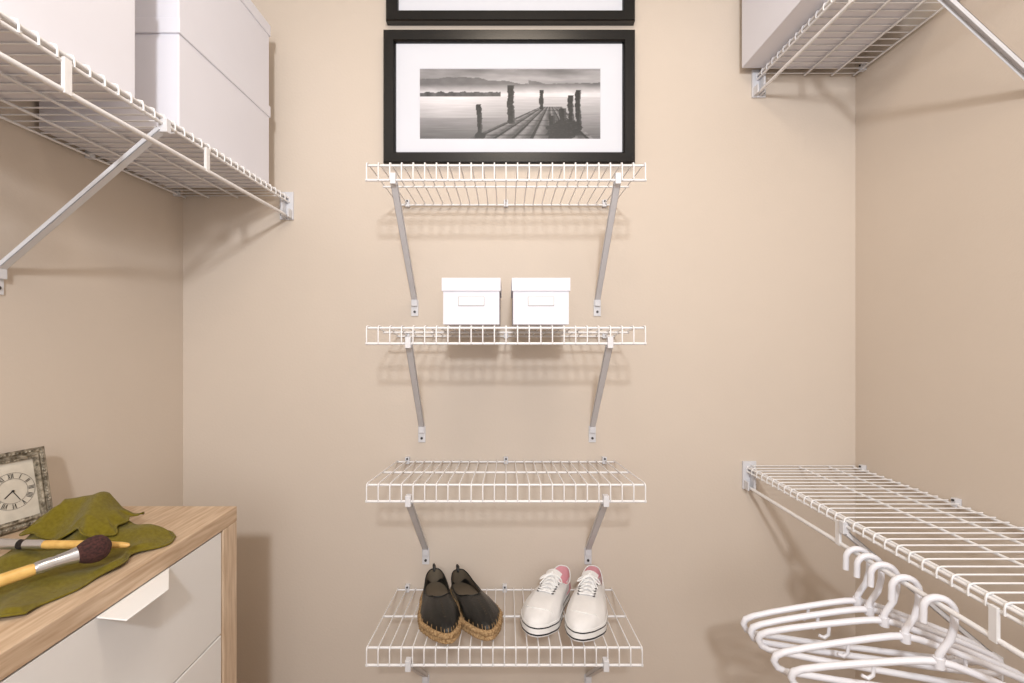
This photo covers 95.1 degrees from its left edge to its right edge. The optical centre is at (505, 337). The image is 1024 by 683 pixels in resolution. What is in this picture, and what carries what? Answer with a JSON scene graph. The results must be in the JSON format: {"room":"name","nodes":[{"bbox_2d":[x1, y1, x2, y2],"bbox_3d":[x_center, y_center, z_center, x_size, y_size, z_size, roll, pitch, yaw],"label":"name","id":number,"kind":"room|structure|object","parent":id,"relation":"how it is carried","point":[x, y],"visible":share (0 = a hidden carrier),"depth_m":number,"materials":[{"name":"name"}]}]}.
{"room":"walk-in closet","nodes":[
{"label":"walk-in closet","id":0,"kind":"room"},
{"bbox_2d":[0,101,182,506],"bbox_3d":[-0.965,0.070,-0.087,0.100,2.620,2.826,0,0,0],"label":"wall","id":1,"kind":"structure","parent":0,"point":[91,315],"depth_m":1.03,"materials":[{"name":"paint"}]},
{"bbox_2d":[0,11,293,294],"bbox_3d":[-0.757,-0.245,0.488,0.314,0.334,1.676,0,0,0],"label":"wire shelf","id":2,"kind":"object","parent":1,"relation":"attached to","point":[68,62],"visible":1,"depth_m":0.84,"materials":[{"name":"white metal"}]},
{"bbox_2d":[0,0,134,98],"bbox_3d":[-0.766,-0.510,0.625,0.277,0.215,0.350,0,0,0],"label":"storage box","id":3,"kind":"object","parent":2,"relation":"on","point":[100,34],"visible":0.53,"depth_m":0.72,"materials":[{"name":"white cardboard"}]},
{"bbox_2d":[39,17,270,186],"bbox_3d":[-0.766,-0.510,1.075,0.277,0.215,0.350,0,0,0],"label":"storage box","id":4,"kind":"object","parent":2,"relation":"on","point":[178,75],"visible":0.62,"depth_m":0.95,"materials":[{"name":"white cardboard"}]},
{"bbox_2d":[135,0,270,104],"bbox_3d":[-0.766,-0.725,1.075,0.277,0.215,0.350,0,0,0],"label":"storage box","id":5,"kind":"object","parent":4,"relation":"on","point":[236,31],"visible":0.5,"depth_m":1.08,"materials":[{"name":"white cardboard"}]},
{"bbox_2d":[183,0,854,682],"bbox_3d":[0.037,0.070,1.376,2.105,2.620,0.100,0,0,0],"label":"wall","id":6,"kind":"structure","parent":0,"point":[734,254],"depth_m":1.33,"materials":[{"name":"paint"}]},
{"bbox_2d":[365,583,643,682],"bbox_3d":[-0.004,0.837,1.170,0.607,0.323,0.310,0,0,0],"label":"wire shelf","id":7,"kind":"object","parent":6,"relation":"attached to","point":[409,666],"visible":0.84,"depth_m":1.03,"materials":[{"name":"white metal"}]},
{"bbox_2d":[417,563,462,643],"bbox_3d":[-0.173,0.662,1.158,0.106,0.073,0.285,0,0,-21],"label":"shoe","id":8,"kind":"object","parent":7,"relation":"on","point":[439,617],"visible":0.99,"depth_m":1.10,"materials":[{"name":"leather"}]},
{"bbox_2d":[450,564,502,640],"bbox_3d":[-0.075,0.662,1.169,0.105,0.073,0.277,0,0,-18],"label":"shoe","id":9,"kind":"object","parent":7,"relation":"on","point":[482,619],"visible":0.87,"depth_m":1.11,"materials":[{"name":"leather"}]},
{"bbox_2d":[520,565,570,637],"bbox_3d":[0.100,0.648,1.174,0.097,0.101,0.271,0,0,17],"label":"sneaker","id":10,"kind":"object","parent":7,"relation":"on","point":[541,615],"visible":1,"depth_m":1.11,"materials":[{"name":"fabric"}]},
{"bbox_2d":[565,565,607,641],"bbox_3d":[0.210,0.648,1.158,0.096,0.101,0.284,0,0,22],"label":"sneaker","id":11,"kind":"object","parent":7,"relation":"on","point":[586,616],"visible":1,"depth_m":1.09,"materials":[{"name":"fabric"}]},
{"bbox_2d":[365,162,646,315],"bbox_3d":[0.000,-0.225,1.170,0.614,0.326,0.310,0,0,0],"label":"wire shelf","id":12,"kind":"object","parent":6,"relation":"attached to","point":[393,180],"visible":1,"depth_m":1.09,"materials":[{"name":"white metal"}]},
{"bbox_2d":[365,456,646,563],"bbox_3d":[0.000,0.479,1.170,0.614,0.323,0.310,0,0,0],"label":"wire shelf","id":13,"kind":"object","parent":6,"relation":"attached to","point":[409,501],"visible":1,"depth_m":1.05,"materials":[{"name":"white metal"}]},
{"bbox_2d":[365,325,646,441],"bbox_3d":[0.000,0.134,1.170,0.614,0.323,0.310,0,0,0],"label":"wire shelf","id":14,"kind":"object","parent":6,"relation":"attached to","point":[409,342],"visible":1,"depth_m":1.11,"materials":[{"name":"white metal"}]},
{"bbox_2d":[442,278,501,326],"bbox_3d":[-0.079,-0.084,1.155,0.134,0.106,0.190,0,0,0],"label":"lidded box","id":15,"kind":"object","parent":14,"relation":"on","point":[467,302],"visible":0.99,"depth_m":1.06,"materials":[{"name":"white cardboard"}]},
{"bbox_2d":[511,278,569,326],"bbox_3d":[0.080,-0.084,1.155,0.133,0.106,0.190,0,0,0],"label":"lidded box","id":16,"kind":"object","parent":14,"relation":"on","point":[536,302],"visible":0.99,"depth_m":1.06,"materials":[{"name":"white cardboard"}]},
{"bbox_2d":[383,30,634,163],"bbox_3d":[0.009,-0.674,1.313,0.702,0.372,0.022,0,0,0],"label":"framed picture","id":17,"kind":"object","parent":6,"relation":"attached to","point":[450,96],"visible":1,"depth_m":1.31},
{"bbox_2d":[420,69,599,138],"bbox_3d":[0.011,-0.658,1.315,0.511,0.200,0.001,0,0,0],"label":"art print","id":18,"kind":"object","parent":17,"relation":"attached to","point":[455,103],"depth_m":1.32},
{"bbox_2d":[386,0,634,25],"bbox_3d":[0.013,-1.054,1.313,0.695,0.341,0.022,0,0,0],"label":"framed picture","id":19,"kind":"object","parent":6,"relation":"attached to","point":[398,12],"visible":1,"depth_m":1.31},
{"bbox_2d":[855,0,1023,682],"bbox_3d":[1.040,0.070,-0.087,0.100,2.620,2.826,0,0,0],"label":"wall","id":20,"kind":"structure","parent":0,"point":[939,115],"depth_m":1.07,"materials":[{"name":"paint"}]},
{"bbox_2d":[742,461,1023,680],"bbox_3d":[0.829,0.515,0.488,0.322,0.334,1.676,0,0,0],"label":"wire shelf","id":21,"kind":"object","parent":20,"relation":"attached to","point":[749,472],"visible":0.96,"depth_m":0.92,"materials":[{"name":"white metal"}]},
{"bbox_2d":[740,546,984,665],"bbox_3d":[0.680,0.504,0.905,0.418,0.203,0.016,0,0,13],"label":"clothes hanger","id":22,"kind":"object","parent":21,"relation":"hanging from","point":[856,600],"visible":0.65,"depth_m":0.91,"materials":[{"name":"plastic"}]},
{"bbox_2d":[747,553,1004,676],"bbox_3d":[0.680,0.504,0.876,0.418,0.203,0.016,0,0,14],"label":"clothes hanger","id":23,"kind":"object","parent":21,"relation":"hanging from","point":[868,609],"visible":0.69,"depth_m":0.88,"materials":[{"name":"plastic"}]},
{"bbox_2d":[755,561,1023,682],"bbox_3d":[0.680,0.504,0.842,0.418,0.203,0.016,0,0,17],"label":"clothes hanger","id":24,"kind":"object","parent":21,"relation":"hanging from","point":[882,619],"visible":0.86,"depth_m":0.84,"materials":[{"name":"plastic"}]},
{"bbox_2d":[787,594,1005,682],"bbox_3d":[0.680,0.504,0.735,0.418,0.203,0.016,0,0,19],"label":"clothes hanger","id":25,"kind":"object","parent":21,"relation":"hanging from","point":[937,660],"visible":1,"depth_m":0.74,"materials":[{"name":"plastic"}]},
{"bbox_2d":[770,574,1023,682],"bbox_3d":[0.680,0.504,0.797,0.418,0.203,0.016,0,0,13],"label":"clothes hanger","id":26,"kind":"object","parent":21,"relation":"hanging from","point":[904,635],"visible":0.95,"depth_m":0.80,"materials":[{"name":"plastic"}]},
{"bbox_2d":[751,0,1023,97],"bbox_3d":[0.842,-0.590,0.488,0.294,0.334,1.676,0,0,0],"label":"wire shelf","id":27,"kind":"object","parent":20,"relation":"attached to","point":[758,77],"visible":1,"depth_m":1.09,"materials":[{"name":"white metal"}]},
{"bbox_2d":[742,0,922,67],"bbox_3d":[0.790,-0.868,1.165,0.280,0.240,0.270,0,0,0],"label":"storage box","id":28,"kind":"object","parent":27,"relation":"on","point":[767,25],"visible":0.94,"depth_m":1.16,"materials":[{"name":"white cardboard"}]},
{"bbox_3d":[0.038,1.430,-0.087,2.105,0.100,3.026,0,0,0],"label":"floor","id":29,"kind":"structure","parent":0,"visible":0},
{"bbox_2d":[0,506,236,682],"bbox_3d":[-0.705,0.861,0.565,0.393,1.039,0.770,0,0,0],"label":"dresser","id":30,"kind":"object","parent":29,"relation":"on","point":[167,614],"visible":0.71,"depth_m":0.73,"materials":[{"name":"brown wood"}]},
{"bbox_2d":[0,446,52,535],"bbox_3d":[-0.875,0.272,0.830,0.042,0.137,0.104,0,0,16],"label":"clock","id":31,"kind":"object","parent":30,"relation":"on","point":[25,492],"visible":0.98,"depth_m":0.84,"materials":[{"name":"silver metal"}]},
{"bbox_2d":[0,491,175,617],"bbox_3d":[-0.677,0.305,0.713,0.248,0.070,0.317,0,0,0],"label":"leaf","id":32,"kind":"object","parent":30,"relation":"on","point":[100,513],"visible":0.84,"depth_m":0.75,"materials":[{"name":"plant"}]},
{"bbox_2d":[0,535,111,586],"bbox_3d":[-0.629,0.302,0.622,0.037,0.037,0.165,0,0,40],"label":"makeup brush","id":33,"kind":"object","parent":32,"relation":"on","point":[95,548],"visible":1,"depth_m":0.64,"materials":[{"name":"brown wood"}]},
{"bbox_2d":[0,538,129,549],"bbox_3d":[-0.705,0.312,0.710,0.261,0.020,0.020,0,0,0],"label":"makeup brush","id":34,"kind":"object","parent":32,"relation":"on","point":[5,543],"visible":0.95,"depth_m":0.71,"materials":[{"name":"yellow wood"}]}
]}

